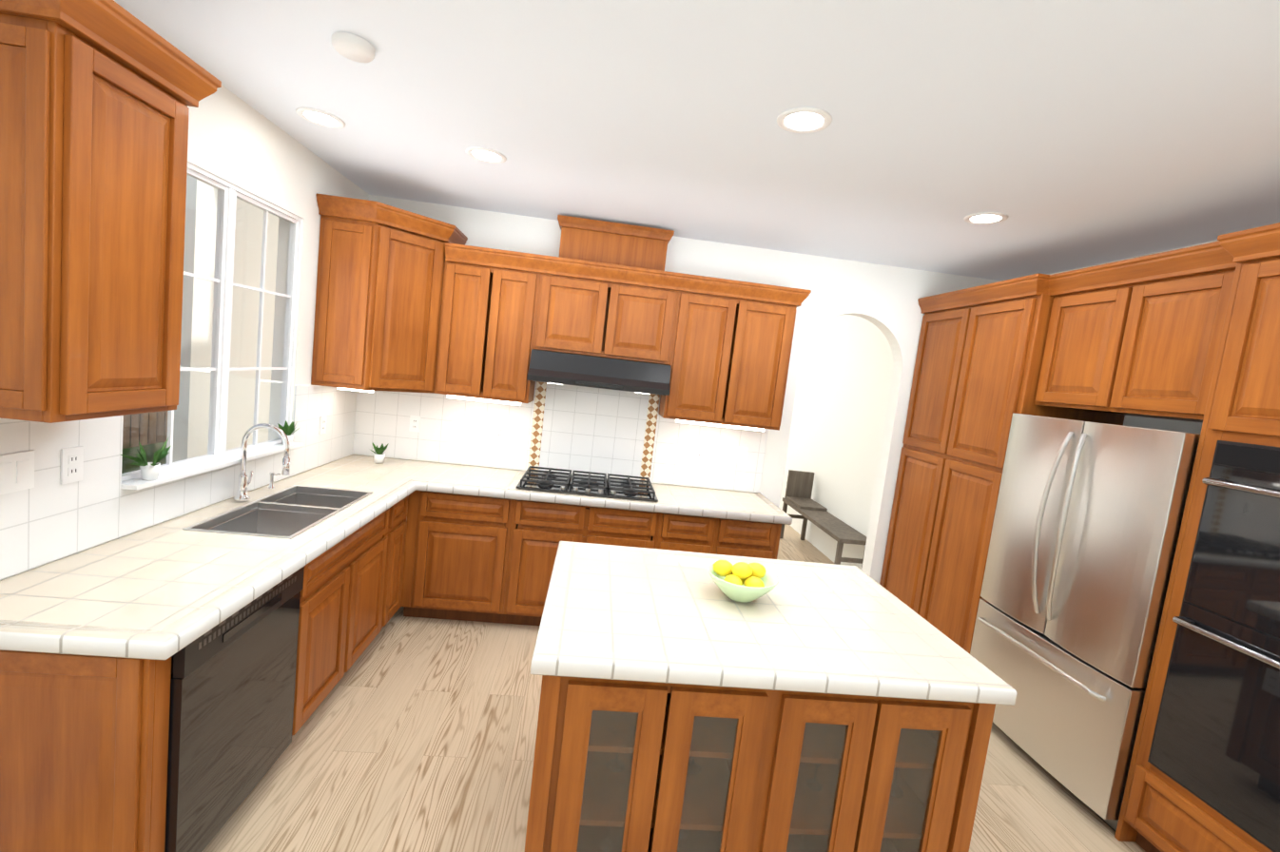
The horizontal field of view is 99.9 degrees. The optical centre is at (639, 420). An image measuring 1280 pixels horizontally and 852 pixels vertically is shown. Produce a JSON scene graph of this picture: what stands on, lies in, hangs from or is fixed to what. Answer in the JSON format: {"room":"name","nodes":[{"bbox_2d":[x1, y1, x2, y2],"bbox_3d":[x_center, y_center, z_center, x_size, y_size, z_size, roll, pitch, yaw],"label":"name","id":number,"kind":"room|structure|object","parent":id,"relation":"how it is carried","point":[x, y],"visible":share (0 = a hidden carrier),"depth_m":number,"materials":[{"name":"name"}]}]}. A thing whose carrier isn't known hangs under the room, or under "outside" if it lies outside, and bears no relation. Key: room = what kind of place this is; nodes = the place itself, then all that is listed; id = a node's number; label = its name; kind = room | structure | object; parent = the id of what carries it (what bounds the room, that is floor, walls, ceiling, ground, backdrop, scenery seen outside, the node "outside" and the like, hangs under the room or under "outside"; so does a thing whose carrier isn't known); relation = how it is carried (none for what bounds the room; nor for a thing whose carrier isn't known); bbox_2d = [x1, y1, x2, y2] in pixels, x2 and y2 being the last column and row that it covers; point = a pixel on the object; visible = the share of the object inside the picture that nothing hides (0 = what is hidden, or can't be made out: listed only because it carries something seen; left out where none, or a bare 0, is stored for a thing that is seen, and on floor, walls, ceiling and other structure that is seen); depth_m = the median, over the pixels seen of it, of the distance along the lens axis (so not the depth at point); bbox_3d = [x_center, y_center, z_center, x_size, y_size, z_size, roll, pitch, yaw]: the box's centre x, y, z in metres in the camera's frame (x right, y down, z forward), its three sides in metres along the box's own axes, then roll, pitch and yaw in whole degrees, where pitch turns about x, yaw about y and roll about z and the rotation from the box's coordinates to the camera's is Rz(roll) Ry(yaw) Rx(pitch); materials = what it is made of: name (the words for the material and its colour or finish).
{"room":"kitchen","nodes":[
{"label":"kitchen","id":0,"kind":"room"},
{"bbox_2d":[0,84,368,581],"bbox_3d":[-1.778,0.186,-0.062,0.130,2.720,8.053,6,5,-5],"label":"wall","id":1,"kind":"structure","parent":0,"point":[235,140],"depth_m":2.75,"materials":[{"name":"white paint"}]},
{"bbox_2d":[0,0,221,423],"bbox_3d":[-1.578,-0.558,1.515,0.375,1.074,0.521,6,5,-5],"label":"upper cabinet","id":2,"kind":"object","parent":1,"relation":"attached to","point":[97,97],"visible":1,"depth_m":1.40,"materials":[{"name":"brown wood"}]},
{"bbox_2d":[0,385,357,579],"bbox_3d":[-1.926,0.108,2.553,0.008,0.513,2.520,6,5,-5],"label":"backsplash","id":3,"kind":"structure","parent":1,"relation":"attached to","point":[48,517],"depth_m":1.88,"materials":[{"name":"tile"}]},
{"bbox_2d":[0,450,34,494],"bbox_3d":[-1.836,0.152,1.577,0.009,0.115,0.116,6,5,-5],"label":"light switch plate","id":4,"kind":"object","parent":3,"relation":"attached to","point":[16,472],"depth_m":1.58,"materials":[{"name":"white plastic"}]},
{"bbox_2d":[59,446,83,484],"bbox_3d":[-1.851,0.143,1.756,0.009,0.115,0.070,6,5,-5],"label":"electrical outlet plate","id":5,"kind":"object","parent":3,"relation":"attached to","point":[71,458],"depth_m":1.75,"materials":[{"name":"white plastic"}]},
{"bbox_2d":[318,415,327,434],"bbox_3d":[-1.977,0.025,3.357,0.009,0.115,0.070,6,5,-5],"label":"electrical outlet plate","id":6,"kind":"object","parent":3,"relation":"attached to","point":[322,418],"depth_m":3.35,"materials":[{"name":"white plastic"}]},
{"bbox_2d":[121,161,303,489],"bbox_3d":[-1.864,-0.428,2.447,0.124,1.250,1.110,6,5,-5],"label":"kitchen window","id":7,"kind":"structure","parent":1,"relation":"in","point":[219,455],"depth_m":2.46,"materials":[{"name":"white plastic"}]},
{"bbox_2d":[120,438,170,480],"bbox_3d":[-1.861,0.143,2.030,0.128,0.164,0.194,6,5,-5],"label":"potted plant","id":8,"kind":"object","parent":7,"relation":"on","point":[149,471],"visible":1,"depth_m":2.04,"materials":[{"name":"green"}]},
{"bbox_2d":[277,420,298,445],"bbox_3d":[-1.938,0.060,2.953,0.133,0.140,0.147,6,5,-5],"label":"potted plant","id":9,"kind":"object","parent":7,"relation":"on","point":[287,430],"visible":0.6,"depth_m":2.95,"materials":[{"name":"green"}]},
{"bbox_2d":[172,174,278,462],"bbox_3d":[-3.464,-0.973,6.849,0.130,3.350,6.147,6,5,-5],"label":"wall","id":10,"kind":"structure","parent":0,"point":[187,450],"depth_m":4.13,"materials":[{"name":"white paint"}]},
{"bbox_2d":[202,524,1145,851],"bbox_3d":[-0.371,1.470,3.274,6.900,0.120,15.200,6,5,-5],"label":"floor","id":11,"kind":"structure","parent":0,"point":[416,734],"depth_m":2.33,"materials":[{"name":"brown wood"}]},
{"bbox_2d":[0,650,171,851],"bbox_3d":[-1.648,0.963,1.766,0.596,0.872,0.728,6,5,-5],"label":"base cabinet","id":12,"kind":"object","parent":11,"relation":"on","point":[84,747],"depth_m":1.41,"materials":[{"name":"brown wood"}]},
{"bbox_2d":[164,566,304,851],"bbox_3d":[-1.620,0.968,1.797,0.606,0.859,0.604,6,5,-5],"label":"dishwasher","id":13,"kind":"object","parent":11,"relation":"on","point":[232,696],"visible":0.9,"depth_m":1.72,"materials":[{"name":"black metal"}]},
{"bbox_2d":[207,492,399,736],"bbox_3d":[-1.699,0.882,2.571,0.616,0.872,0.954,6,5,-5],"label":"base cabinet","id":14,"kind":"object","parent":11,"relation":"on","point":[345,601],"depth_m":2.50,"materials":[{"name":"brown wood"}]},
{"bbox_2d":[0,469,422,660],"bbox_3d":[-1.606,0.457,2.279,0.663,0.054,1.890,6,5,-5],"label":"countertop","id":15,"kind":"structure","parent":14,"relation":"on","point":[164,591],"depth_m":1.69,"materials":[{"name":"tile"}]},
{"bbox_2d":[233,423,290,501],"bbox_3d":[-1.776,0.193,2.558,0.235,0.376,0.110,6,5,-5],"label":"faucet","id":16,"kind":"object","parent":15,"relation":"on","point":[242,490],"visible":1,"depth_m":2.52,"materials":[{"name":"silver metal"}]},
{"bbox_2d":[267,472,280,489],"bbox_3d":[-1.877,0.310,2.759,0.056,0.086,0.032,6,5,-5],"label":"soap dispenser","id":17,"kind":"object","parent":15,"relation":"on","point":[271,482],"visible":1,"depth_m":2.75,"materials":[{"name":"silver metal"}]},
{"bbox_2d":[182,484,372,539],"bbox_3d":[-1.638,0.505,2.535,0.408,0.198,0.788,6,5,-5],"label":"sink","id":18,"kind":"object","parent":15,"relation":"in","point":[293,514],"visible":0.31,"depth_m":2.57,"materials":[{"name":"silver metal"}]},
{"bbox_2d":[387,496,407,620],"bbox_3d":[-1.741,0.825,3.127,0.616,0.872,0.401,6,5,-5],"label":"base cabinet","id":19,"kind":"object","parent":11,"relation":"on","point":[400,518],"depth_m":3.21,"materials":[{"name":"brown wood"}]},
{"bbox_2d":[407,490,521,623],"bbox_3d":[-1.158,0.845,3.625,0.670,0.872,0.695,6,5,-5],"label":"base cabinet","id":20,"kind":"object","parent":11,"relation":"on","point":[462,546],"depth_m":3.37,"materials":[{"name":"brown wood"}]},
{"bbox_2d":[509,500,601,625],"bbox_3d":[-0.612,0.900,3.701,0.575,0.872,0.637,6,5,-5],"label":"base cabinet","id":21,"kind":"object","parent":11,"relation":"on","point":[541,526],"depth_m":3.40,"materials":[{"name":"brown wood"}]},
{"bbox_2d":[597,507,669,549],"bbox_3d":[-0.182,0.946,3.739,0.575,0.872,0.637,6,5,-5],"label":"base cabinet","id":22,"kind":"object","parent":11,"relation":"on","point":[627,528],"depth_m":3.43,"materials":[{"name":"brown wood"}]},
{"bbox_2d":[665,513,781,559],"bbox_3d":[0.424,1.010,3.791,0.881,0.872,0.637,6,5,-5],"label":"base cabinet","id":23,"kind":"object","parent":11,"relation":"on","point":[687,533],"depth_m":3.48,"materials":[{"name":"brown wood"}]},
{"bbox_2d":[310,454,792,524],"bbox_3d":[-0.541,0.451,3.648,3.007,0.054,0.666,6,5,-5],"label":"countertop","id":24,"kind":"structure","parent":23,"relation":"on","point":[436,476],"depth_m":3.47,"materials":[{"name":"tile"}]},
{"bbox_2d":[370,443,388,463],"bbox_3d":[-1.768,0.213,3.654,0.104,0.136,0.169,6,5,-5],"label":"potted plant","id":25,"kind":"object","parent":24,"relation":"on","point":[378,455],"visible":1,"depth_m":3.63,"materials":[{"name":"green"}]},
{"bbox_2d":[515,465,658,502],"bbox_3d":[-0.348,0.417,3.655,0.900,0.054,0.510,6,5,-5],"label":"cooktop","id":26,"kind":"object","parent":24,"relation":"in","point":[589,484],"visible":1,"depth_m":3.54,"materials":[{"name":"black metal"}]},
{"bbox_2d":[524,678,994,851],"bbox_3d":[0.322,1.161,2.073,1.374,0.869,0.934,6,5,-5],"label":"kitchen island","id":27,"kind":"object","parent":11,"relation":"on","point":[756,754],"depth_m":1.61,"materials":[{"name":"brown wood"}]},
{"bbox_2d":[601,696,903,851],"bbox_3d":[0.335,1.152,1.835,1.222,0.693,0.207,6,5,-5],"label":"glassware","id":28,"kind":"object","parent":27,"relation":"in","point":[820,787],"depth_m":1.87,"materials":[{"name":"clear glass"}]},
{"bbox_2d":[530,541,1017,708],"bbox_3d":[0.371,0.700,2.029,1.427,0.063,0.996,6,5,-5],"label":"island countertop","id":29,"kind":"structure","parent":27,"relation":"on","point":[633,615],"depth_m":1.76,"materials":[{"name":"white tile"}]},
{"bbox_2d":[706,560,778,602],"bbox_3d":[0.382,0.620,2.034,0.270,0.094,0.270,6,5,-5],"label":"bowl","id":30,"kind":"object","parent":29,"relation":"on","point":[769,579],"visible":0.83,"depth_m":1.96,"materials":[{"name":"green"}]},
{"bbox_2d":[713,560,766,587],"bbox_3d":[0.384,0.583,2.037,0.205,0.105,0.149,6,5,-5],"label":"lemons","id":31,"kind":"object","parent":30,"relation":"in","point":[746,574],"visible":0.96,"depth_m":2.01,"materials":[{"name":"yellow food"}]},
{"bbox_2d":[779,469,866,567],"bbox_3d":[1.861,1.049,5.517,0.320,0.799,1.500,6,5,-5],"label":"bench","id":32,"kind":"object","parent":11,"relation":"on","point":[797,497],"visible":0.71,"depth_m":5.75,"materials":[{"name":"wood"}]},
{"bbox_2d":[879,275,1031,651],"bbox_3d":[2.355,0.417,3.648,0.648,2.510,1.094,6,5,-5],"label":"tall cabinet","id":33,"kind":"object","parent":11,"relation":"on","point":[969,346],"depth_m":3.53,"materials":[{"name":"brown wood"}]},
{"bbox_2d":[969,413,1200,831],"bbox_3d":[2.321,0.892,2.688,0.748,1.739,0.900,6,5,-5],"label":"fridge","id":34,"kind":"object","parent":11,"relation":"on","point":[1084,534],"visible":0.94,"depth_m":2.48,"materials":[{"name":"silver metal"}]},
{"bbox_2d":[967,233,1229,654],"bbox_3d":[2.432,0.521,2.636,0.648,2.510,1.023,6,5,-5],"label":"tall cabinet","id":35,"kind":"object","parent":11,"relation":"on","point":[1190,335],"depth_m":2.58,"materials":[{"name":"brown wood"}]},
{"bbox_2d":[1114,222,1279,851],"bbox_3d":[2.500,0.614,1.727,0.648,2.510,0.960,6,5,-5],"label":"tall cabinet","id":36,"kind":"object","parent":11,"relation":"on","point":[1237,398],"depth_m":2.05,"materials":[{"name":"brown wood"}]},
{"bbox_2d":[1147,440,1279,851],"bbox_3d":[2.431,0.795,1.786,0.626,1.329,0.739,6,5,-5],"label":"double wall oven","id":37,"kind":"object","parent":36,"relation":"in","point":[1215,744],"visible":0.96,"depth_m":1.95,"materials":[{"name":"black glass"}]},
{"bbox_2d":[352,194,1001,583],"bbox_3d":[0.650,-0.242,4.071,5.560,3.350,0.130,6,5,-5],"label":"wall","id":38,"kind":"structure","parent":0,"point":[883,300],"depth_m":4.00,"materials":[{"name":"white paint"}]},
{"bbox_2d":[310,193,467,393],"bbox_3d":[-1.573,-0.744,3.443,0.677,1.084,0.677,6,5,-5],"label":"upper cabinet","id":39,"kind":"object","parent":38,"relation":"attached to","point":[379,278],"visible":0.9,"depth_m":3.19,"materials":[{"name":"brown wood"}]},
{"bbox_2d":[337,387,373,392],"bbox_3d":[-1.685,-0.171,3.168,0.229,0.021,0.119,6,5,-5],"label":"under-cabinet light","id":40,"kind":"object","parent":39,"relation":"attached to","point":[338,387],"depth_m":3.32,"materials":[{"name":"white plastic"}]},
{"bbox_2d":[353,381,768,492],"bbox_3d":[-0.534,0.055,3.941,2.994,0.676,0.011,6,5,-5],"label":"backsplash","id":41,"kind":"structure","parent":38,"relation":"attached to","point":[565,427],"depth_m":3.94,"materials":[{"name":"tile"}]},
{"bbox_2d":[408,415,420,432],"bbox_3d":[-1.609,0.021,3.848,0.070,0.115,0.008,6,5,-5],"label":"electrical outlet plate","id":42,"kind":"object","parent":41,"relation":"attached to","point":[415,420],"depth_m":3.85,"materials":[{"name":"white plastic"}]},
{"bbox_2d":[446,394,521,406],"bbox_3d":[-1.016,-0.124,3.480,0.501,0.021,0.225,6,5,-5],"label":"under-cabinet light","id":43,"kind":"object","parent":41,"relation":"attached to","point":[448,396],"depth_m":3.60,"materials":[{"name":"white plastic"}]},
{"bbox_2d":[526,349,671,395],"bbox_3d":[-0.270,-0.329,3.670,0.910,0.202,0.503,6,5,-5],"label":"range hood","id":44,"kind":"object","parent":38,"relation":"attached to","point":[592,372],"visible":1,"depth_m":3.47,"materials":[{"name":"black metal"}]},
{"bbox_2d":[556,214,670,283],"bbox_3d":[-0.184,-1.187,3.734,0.720,0.295,0.218,6,5,-5],"label":"cover","id":45,"kind":"object","parent":38,"relation":"attached to","point":[596,247],"depth_m":3.61,"materials":[{"name":"brown wood"}]},
{"bbox_2d":[113,0,1279,281],"bbox_3d":[0.785,-0.951,-0.116,4.960,0.120,8.053,6,5,-5],"label":"ceiling","id":46,"kind":"structure","parent":0,"point":[1064,135],"depth_m":1.97,"materials":[{"name":"white paint"}]},
{"bbox_2d":[295,107,345,128],"bbox_3d":[-1.461,-1.386,2.466,0.196,0.006,0.196,6,5,-5],"label":"recessed light","id":47,"kind":"object","parent":46,"relation":"in","point":[320,117],"visible":1,"depth_m":2.46,"materials":[{"name":"white"}]},
{"bbox_2d":[331,31,375,62],"bbox_3d":[-0.966,-1.254,1.816,0.130,0.034,0.130,6,5,-5],"label":"smoke detector","id":48,"kind":"object","parent":46,"relation":"attached to","point":[353,47],"visible":1,"depth_m":1.79,"materials":[{"name":"white plastic"}]},
{"bbox_2d":[465,146,506,163],"bbox_3d":[-0.768,-1.328,2.695,0.196,0.006,0.196,6,5,-5],"label":"recessed light","id":49,"kind":"object","parent":46,"relation":"in","point":[486,155],"visible":1,"depth_m":2.69,"materials":[{"name":"white"}]},
{"bbox_2d":[776,106,832,133],"bbox_3d":[0.604,-1.104,1.982,0.196,0.006,0.196,6,5,-5],"label":"recessed light","id":50,"kind":"object","parent":46,"relation":"in","point":[804,120],"visible":1,"depth_m":1.97,"materials":[{"name":"white"}]},
{"bbox_2d":[963,212,1008,224],"bbox_3d":[1.782,-1.044,2.776,0.196,0.006,0.196,6,5,-5],"label":"recessed light","id":51,"kind":"object","parent":46,"relation":"in","point":[985,218],"visible":0.98,"depth_m":2.77,"materials":[{"name":"white"}]},
{"bbox_2d":[675,419,764,431],"bbox_3d":[0.542,0.042,3.614,0.639,0.021,0.224,6,5,-5],"label":"under-cabinet light","id":52,"kind":"object","parent":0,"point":[676,420],"depth_m":3.74,"materials":[{"name":"white plastic"}]},
{"bbox_2d":[779,314,892,569],"bbox_3d":[1.926,-0.400,7.315,0.510,3.350,6.147,6,5,-5],"label":"wall","id":53,"kind":"structure","parent":0,"point":[843,388],"depth_m":5.72,"materials":[{"name":"white paint"}]},
{"bbox_2d":[1047,239,1219,434],"bbox_3d":[3.012,0.702,0.287,0.130,2.720,7.923,6,5,-5],"label":"wall","id":54,"kind":"structure","parent":0,"point":[1183,426],"depth_m":2.90,"materials":[{"name":"white paint"}]},
{"label":"outside","id":55,"kind":"structure","parent":0,"visible":0},
{"bbox_2d":[121,441,166,473],"bbox_3d":[-16.434,-0.799,7.975,52.000,0.100,42.000,6,5,-5],"label":"ground","id":56,"kind":"structure","parent":55,"point":[153,447],"depth_m":6.74,"materials":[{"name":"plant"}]},
{"bbox_2d":[122,410,167,448],"bbox_3d":[-6.510,-0.339,5.749,0.100,1.710,16.100,6,5,-5],"label":"fence","id":57,"kind":"object","parent":56,"relation":"on","point":[138,423],"depth_m":7.25,"materials":[{"name":"brown wood"}]}
]}

